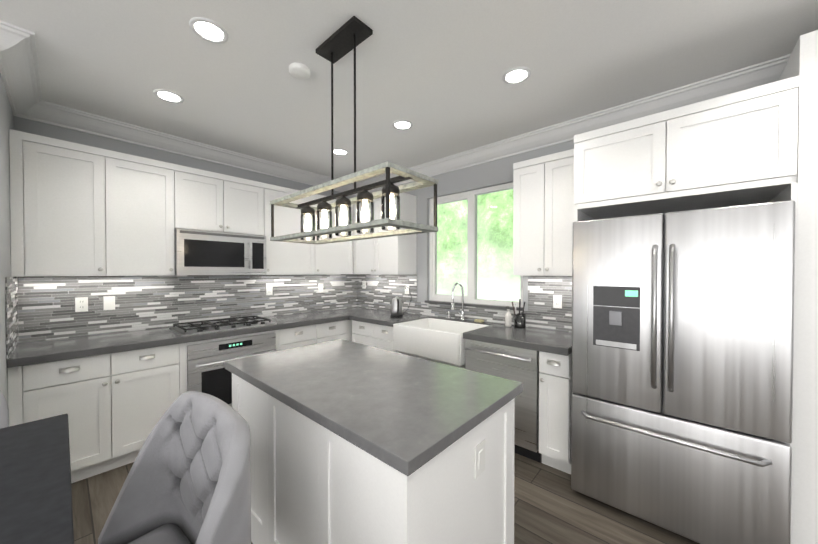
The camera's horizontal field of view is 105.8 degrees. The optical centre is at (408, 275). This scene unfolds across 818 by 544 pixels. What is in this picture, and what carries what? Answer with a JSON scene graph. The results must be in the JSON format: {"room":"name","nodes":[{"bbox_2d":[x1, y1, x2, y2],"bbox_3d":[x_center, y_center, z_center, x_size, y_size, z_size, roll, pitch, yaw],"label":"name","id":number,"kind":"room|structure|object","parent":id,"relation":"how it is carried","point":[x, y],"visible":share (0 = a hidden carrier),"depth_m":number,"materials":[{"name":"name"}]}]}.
{"room":"kitchen","nodes":[
{"label":"kitchen","id":0,"kind":"room"},
{"bbox_2d":[0,73,13,403],"bbox_3d":[-4.033,0.091,0.303,1.100,2.670,4.475,1,1,42],"label":"wall","id":1,"kind":"structure","parent":0,"point":[6,119],"depth_m":1.80,"materials":[{"name":"paint"}]},
{"bbox_2d":[5,277,17,359],"bbox_3d":[-2.591,0.250,2.023,0.651,0.483,0.006,1,1,42],"label":"backsplash","id":2,"kind":"structure","parent":1,"relation":"attached to","point":[11,287],"depth_m":1.95,"materials":[{"name":"tile"}]},
{"bbox_2d":[0,20,38,71],"bbox_3d":[-3.525,-1.181,-0.072,0.138,0.116,4.613,1,1,42],"label":"crown molding","id":3,"kind":"structure","parent":1,"relation":"attached to","point":[17,44],"depth_m":1.63,"materials":[{"name":"white wood"}]},
{"bbox_2d":[0,60,47,119],"bbox_3d":[-2.387,-1.204,1.911,0.780,0.116,0.138,1,1,42],"label":"crown molding","id":4,"kind":"structure","parent":1,"relation":"attached to","point":[19,70],"depth_m":2.01,"materials":[{"name":"white wood"}]},
{"bbox_2d":[14,116,356,342],"bbox_3d":[-1.810,0.055,3.513,0.150,2.670,3.275,1,1,42],"label":"wall","id":5,"kind":"structure","parent":0,"point":[50,130],"depth_m":2.77,"materials":[{"name":"paint"}]},
{"bbox_2d":[9,129,120,276],"bbox_3d":[-2.550,-0.477,2.313,0.328,0.960,0.504,1,1,42],"label":"upper cabinet","id":6,"kind":"object","parent":5,"relation":"attached to","point":[76,209],"depth_m":2.19,"materials":[{"name":"white wood"}]},
{"bbox_2d":[117,152,184,275],"bbox_3d":[-2.281,-0.480,2.615,0.328,0.960,0.549,1,1,42],"label":"upper cabinet","id":7,"kind":"object","parent":5,"relation":"attached to","point":[152,191],"depth_m":2.55,"materials":[{"name":"white wood"}]},
{"bbox_2d":[13,102,355,194],"bbox_3d":[-1.806,-1.219,3.286,0.138,0.116,2.965,1,1,42],"label":"crown molding","id":8,"kind":"structure","parent":5,"relation":"attached to","point":[58,115],"depth_m":2.83,"materials":[{"name":"white wood"}]},
{"bbox_2d":[18,274,356,342],"bbox_3d":[-1.801,0.234,3.405,0.006,0.483,3.107,1,1,42],"label":"backsplash","id":9,"kind":"structure","parent":5,"relation":"attached to","point":[46,307],"depth_m":2.85,"materials":[{"name":"tile"}]},
{"bbox_2d":[75,297,87,311],"bbox_3d":[-2.619,0.232,2.477,0.007,0.115,0.070,1,1,42],"label":"electrical outlet plate","id":10,"kind":"object","parent":9,"relation":"attached to","point":[81,304],"depth_m":2.47,"materials":[{"name":"plastic"}]},
{"bbox_2d":[103,296,114,309],"bbox_3d":[-2.511,0.230,2.595,0.009,0.115,0.070,1,1,42],"label":"electrical outlet plate","id":11,"kind":"object","parent":9,"relation":"attached to","point":[109,301],"depth_m":2.59,"materials":[{"name":"plastic"}]},
{"bbox_2d":[266,285,272,294],"bbox_3d":[-1.621,0.169,3.596,0.007,0.115,0.070,1,1,42],"label":"electrical outlet plate","id":12,"kind":"object","parent":9,"relation":"attached to","point":[269,291],"depth_m":3.59,"materials":[{"name":"plastic"}]},
{"bbox_2d":[318,284,322,291],"bbox_3d":[-1.168,0.163,4.103,0.009,0.115,0.070,1,1,42],"label":"electrical outlet plate","id":13,"kind":"object","parent":9,"relation":"attached to","point":[320,286],"depth_m":4.10,"materials":[{"name":"plastic"}]},
{"bbox_2d":[185,166,264,235],"bbox_3d":[-1.887,-0.690,3.056,0.328,0.550,0.760,1,1,42],"label":"upper cabinet","id":14,"kind":"object","parent":5,"relation":"attached to","point":[214,202],"depth_m":2.95,"materials":[{"name":"white wood"}]},
{"bbox_2d":[174,229,265,274],"bbox_3d":[-1.850,-0.206,3.029,0.427,0.398,0.754,1,1,42],"label":"microwave","id":15,"kind":"object","parent":14,"relation":"attached to","point":[198,252],"visible":1,"depth_m":2.87,"materials":[{"name":"silver metal"}]},
{"bbox_2d":[265,183,320,274],"bbox_3d":[-1.437,-0.491,3.563,0.328,0.960,0.715,1,1,42],"label":"upper cabinet","id":16,"kind":"object","parent":5,"relation":"attached to","point":[282,258],"depth_m":3.43,"materials":[{"name":"white wood"}]},
{"bbox_2d":[321,195,352,274],"bbox_3d":[-1.072,-0.495,3.973,0.328,0.960,0.626,1,1,42],"label":"upper cabinet","id":17,"kind":"object","parent":5,"relation":"attached to","point":[336,258],"depth_m":3.92,"materials":[{"name":"white wood"}]},
{"bbox_2d":[71,453,699,543],"bbox_3d":[-0.455,1.468,-0.776,7.900,0.060,7.900,1,1,42],"label":"floor","id":18,"kind":"structure","parent":0,"point":[551,506],"depth_m":1.83,"materials":[{"name":"brown wood"}]},
{"bbox_2d":[0,390,8,428],"bbox_3d":[-1.994,0.923,1.124,0.574,0.993,0.664,1,1,42],"label":"wingback chair","id":19,"kind":"object","parent":18,"relation":"on","point":[4,415],"visible":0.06,"depth_m":1.43,"materials":[{"name":"grey fabric"}]},
{"bbox_2d":[0,414,73,543],"bbox_3d":[-1.218,1.047,0.422,2.040,0.755,1.040,1,1,42],"label":"dining table","id":20,"kind":"object","parent":18,"relation":"on","point":[36,507],"visible":1,"depth_m":0.99,"materials":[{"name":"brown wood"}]},
{"bbox_2d":[98,391,250,543],"bbox_3d":[-0.826,0.926,0.910,0.667,0.993,0.612,1,1,42],"label":"wingback chair","id":21,"kind":"object","parent":18,"relation":"on","point":[188,480],"visible":1,"depth_m":1.09,"materials":[{"name":"grey fabric"}]},
{"bbox_2d":[8,320,351,482],"bbox_3d":[-1.569,0.962,3.207,0.627,0.864,3.121,1,1,42],"label":"base cabinet","id":22,"kind":"object","parent":18,"relation":"on","point":[114,406],"visible":0.29,"depth_m":2.19,"materials":[{"name":"white wood"}]},
{"bbox_2d":[187,333,275,406],"bbox_3d":[-1.717,0.894,2.922,0.584,0.661,0.716,1,1,42],"label":"built-in oven","id":23,"kind":"object","parent":22,"relation":"in","point":[208,373],"visible":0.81,"depth_m":2.66,"materials":[{"name":"silver metal"}]},
{"bbox_2d":[7,307,571,367],"bbox_3d":[-0.673,0.512,2.404,3.026,0.050,3.121,1,1,42],"label":"countertop","id":24,"kind":"structure","parent":22,"relation":"on","point":[529,338],"depth_m":2.47,"materials":[{"name":"grey stone"}]},
{"bbox_2d":[169,316,276,335],"bbox_3d":[-1.753,0.460,2.950,0.510,0.042,0.760,1,1,42],"label":"gas cooktop","id":25,"kind":"object","parent":24,"relation":"in","point":[206,326],"visible":1,"depth_m":2.86,"materials":[{"name":"silver metal"}]},
{"bbox_2d":[390,297,402,316],"bbox_3d":[-0.136,0.359,3.615,0.168,0.228,0.148,1,1,42],"label":"kettle","id":26,"kind":"object","parent":24,"relation":"on","point":[396,308],"visible":1,"depth_m":3.57,"materials":[{"name":"silver metal"}]},
{"bbox_2d":[393,318,489,365],"bbox_3d":[0.329,0.625,3.094,0.800,0.270,0.580,1,1,42],"label":"farmhouse sink","id":27,"kind":"object","parent":24,"relation":"in","point":[442,340],"visible":0.79,"depth_m":2.93,"materials":[{"name":"ceramic"}]},
{"bbox_2d":[445,283,464,319],"bbox_3d":[0.454,0.274,3.301,0.215,0.406,0.234,1,1,42],"label":"faucet","id":28,"kind":"object","parent":24,"relation":"on","point":[453,308],"visible":1,"depth_m":3.30,"materials":[{"name":"silver metal"}]},
{"bbox_2d":[505,306,511,326],"bbox_3d":[0.933,0.383,2.920,0.060,0.196,0.076,1,1,42],"label":"soap dispenser","id":29,"kind":"object","parent":24,"relation":"on","point":[508,319],"visible":1,"depth_m":2.91,"materials":[{"name":"white plastic"}]},
{"bbox_2d":[512,299,525,328],"bbox_3d":[1.009,0.346,2.818,0.144,0.272,0.127,1,1,42],"label":"jar","id":30,"kind":"object","parent":24,"relation":"on","point":[519,320],"visible":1,"depth_m":2.80,"materials":[{"name":"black glass"}]},
{"bbox_2d":[232,373,514,543],"bbox_3d":[-0.267,0.975,1.619,1.365,0.872,0.746,1,1,42],"label":"kitchen island","id":31,"kind":"object","parent":18,"relation":"on","point":[313,482],"visible":0.62,"depth_m":1.20,"materials":[{"name":"white wood"}]},
{"bbox_2d":[224,339,522,475],"bbox_3d":[-0.267,0.517,1.614,1.424,0.042,0.805,1,1,42],"label":"island countertop","id":32,"kind":"structure","parent":31,"relation":"on","point":[406,415],"depth_m":1.31,"materials":[{"name":"stone"}]},
{"bbox_2d":[475,439,484,478],"bbox_3d":[0.280,0.716,1.210,0.009,0.120,0.075,1,1,42],"label":"outlet","id":33,"kind":"object","parent":31,"relation":"attached to","point":[479,458],"visible":1,"depth_m":1.20,"materials":[{"name":"plastic"}]},
{"bbox_2d":[352,320,571,473],"bbox_3d":[0.395,0.962,3.128,2.386,0.864,0.627,1,1,42],"label":"base cabinet","id":34,"kind":"object","parent":18,"relation":"on","point":[555,392],"visible":0.31,"depth_m":2.21,"materials":[{"name":"white wood"}]},
{"bbox_2d":[464,339,541,462],"bbox_3d":[0.889,0.968,2.657,0.601,0.863,0.674,1,1,42],"label":"dishwasher","id":35,"kind":"object","parent":18,"relation":"on","point":[512,363],"visible":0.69,"depth_m":2.34,"materials":[{"name":"silver metal"}]},
{"bbox_2d":[571,200,795,543],"bbox_3d":[1.591,0.533,1.921,0.902,1.750,0.775,1,1,42],"label":"fridge","id":36,"kind":"object","parent":18,"relation":"on","point":[682,366],"visible":1,"depth_m":1.60,"materials":[{"name":"silver metal"}]},
{"bbox_2d":[0,0,817,183],"bbox_3d":[-0.455,-1.262,-0.806,7.900,0.060,7.900,1,1,42],"label":"ceiling","id":37,"kind":"structure","parent":0,"point":[433,71],"depth_m":1.83,"materials":[{"name":"paint"}]},
{"bbox_2d":[154,89,183,102],"bbox_3d":[-1.690,-1.261,2.182,0.170,0.008,0.170,1,1,42],"label":"recessed light","id":38,"kind":"object","parent":37,"relation":"in","point":[168,96],"visible":1,"depth_m":2.18,"materials":[{"name":"white plastic"}]},
{"bbox_2d":[189,17,227,43],"bbox_3d":[-1.026,-1.254,1.590,0.170,0.008,0.170,1,1,42],"label":"recessed light","id":39,"kind":"object","parent":37,"relation":"in","point":[208,30],"visible":1,"depth_m":1.59,"materials":[{"name":"white plastic"}]},
{"bbox_2d":[289,63,309,79],"bbox_3d":[-0.668,-1.246,1.894,0.124,0.031,0.124,1,1,42],"label":"smoke detector","id":40,"kind":"object","parent":37,"relation":"attached to","point":[301,71],"visible":1,"depth_m":1.87,"materials":[{"name":"plastic"}]},
{"bbox_2d":[333,149,347,154],"bbox_3d":[-0.711,-1.272,3.191,0.170,0.008,0.170,1,1,42],"label":"recessed light","id":41,"kind":"object","parent":37,"relation":"in","point":[340,152],"visible":0.94,"depth_m":3.19,"materials":[{"name":"white plastic"}]},
{"bbox_2d":[270,16,437,243],"bbox_3d":[-0.353,-0.734,1.660,1.020,1.050,0.330,1,1,42],"label":"pendant chandelier","id":42,"kind":"object","parent":37,"relation":"hanging from","point":[352,33],"visible":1,"depth_m":1.58,"materials":[{"name":"black metal"}]},
{"bbox_2d":[393,120,412,129],"bbox_3d":[-0.054,-1.265,2.606,0.170,0.008,0.170,1,1,42],"label":"recessed light","id":43,"kind":"object","parent":37,"relation":"in","point":[402,124],"visible":1,"depth_m":2.60,"materials":[{"name":"white plastic"}]},
{"bbox_2d":[502,67,530,84],"bbox_3d":[0.678,-1.258,1.954,0.170,0.008,0.170,1,1,42],"label":"recessed light","id":44,"kind":"object","parent":37,"relation":"in","point":[515,75],"visible":1,"depth_m":1.95,"materials":[{"name":"white plastic"}]},
{"bbox_2d":[370,140,665,310],"bbox_3d":[2.122,0.071,2.102,7.600,2.670,0.150,1,1,42],"label":"wall","id":45,"kind":"structure","parent":0,"point":[489,174],"depth_m":3.37,"materials":[{"name":"paint"}]},
{"bbox_2d":[353,193,416,274],"bbox_3d":[-0.455,-0.496,4.050,1.148,0.960,0.357,1,1,42],"label":"upper cabinet","id":46,"kind":"object","parent":45,"relation":"attached to","point":[394,255],"visible":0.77,"depth_m":3.75,"materials":[{"name":"white wood"}]},
{"bbox_2d":[357,274,571,331],"bbox_3d":[0.362,0.232,3.565,3.028,0.483,0.006,1,1,42],"label":"backsplash","id":47,"kind":"structure","parent":45,"relation":"attached to","point":[380,292],"depth_m":3.21,"materials":[{"name":"tile"}]},
{"bbox_2d":[362,281,365,288],"bbox_3d":[-0.646,0.129,4.453,0.070,0.115,0.007,1,1,42],"label":"electrical outlet plate","id":48,"kind":"object","parent":47,"relation":"attached to","point":[363,282],"depth_m":4.45,"materials":[{"name":"plastic"}]},
{"bbox_2d":[405,285,408,293],"bbox_3d":[-0.026,0.176,3.901,0.070,0.115,0.007,1,1,42],"label":"electrical outlet plate","id":49,"kind":"object","parent":47,"relation":"attached to","point":[407,288],"depth_m":3.89,"materials":[{"name":"plastic"}]},
{"bbox_2d":[553,295,561,308],"bbox_3d":[1.303,0.229,2.718,0.070,0.115,0.007,1,1,42],"label":"electrical outlet plate","id":50,"kind":"object","parent":47,"relation":"attached to","point":[557,301],"depth_m":2.71,"materials":[{"name":"plastic"}]},
{"bbox_2d":[425,183,522,310],"bbox_3d":[0.676,-0.296,3.346,1.180,1.245,0.150,1,1,42],"label":"window","id":51,"kind":"structure","parent":45,"relation":"in","point":[470,299],"depth_m":3.37,"materials":[{"name":"plastic"}]},
{"bbox_2d":[513,149,573,275],"bbox_3d":[1.182,-0.480,2.591,0.517,0.960,0.357,1,1,42],"label":"upper cabinet","id":52,"kind":"object","parent":45,"relation":"attached to","point":[543,197],"visible":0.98,"depth_m":2.48,"materials":[{"name":"white wood"}]},
{"bbox_2d":[356,54,790,195],"bbox_3d":[0.777,-1.217,3.094,4.252,0.116,0.138,1,1,42],"label":"crown molding","id":53,"kind":"structure","parent":45,"relation":"attached to","point":[770,71],"depth_m":2.39,"materials":[{"name":"white wood"}]},
{"bbox_2d":[572,30,817,543],"bbox_3d":[1.754,0.135,1.922,1.206,2.545,0.607,1,1,42],"label":"upper cabinet","id":54,"kind":"object","parent":45,"relation":"attached to","point":[757,145],"visible":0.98,"depth_m":1.58,"materials":[{"name":"white wood"}]},
{"label":"outside","id":55,"kind":"structure","parent":0,"visible":0},
{"bbox_2d":[437,189,519,301],"bbox_3d":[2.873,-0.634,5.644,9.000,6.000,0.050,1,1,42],"label":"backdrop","id":56,"kind":"structure","parent":55,"point":[482,245],"depth_m":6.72,"materials":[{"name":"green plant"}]}
]}

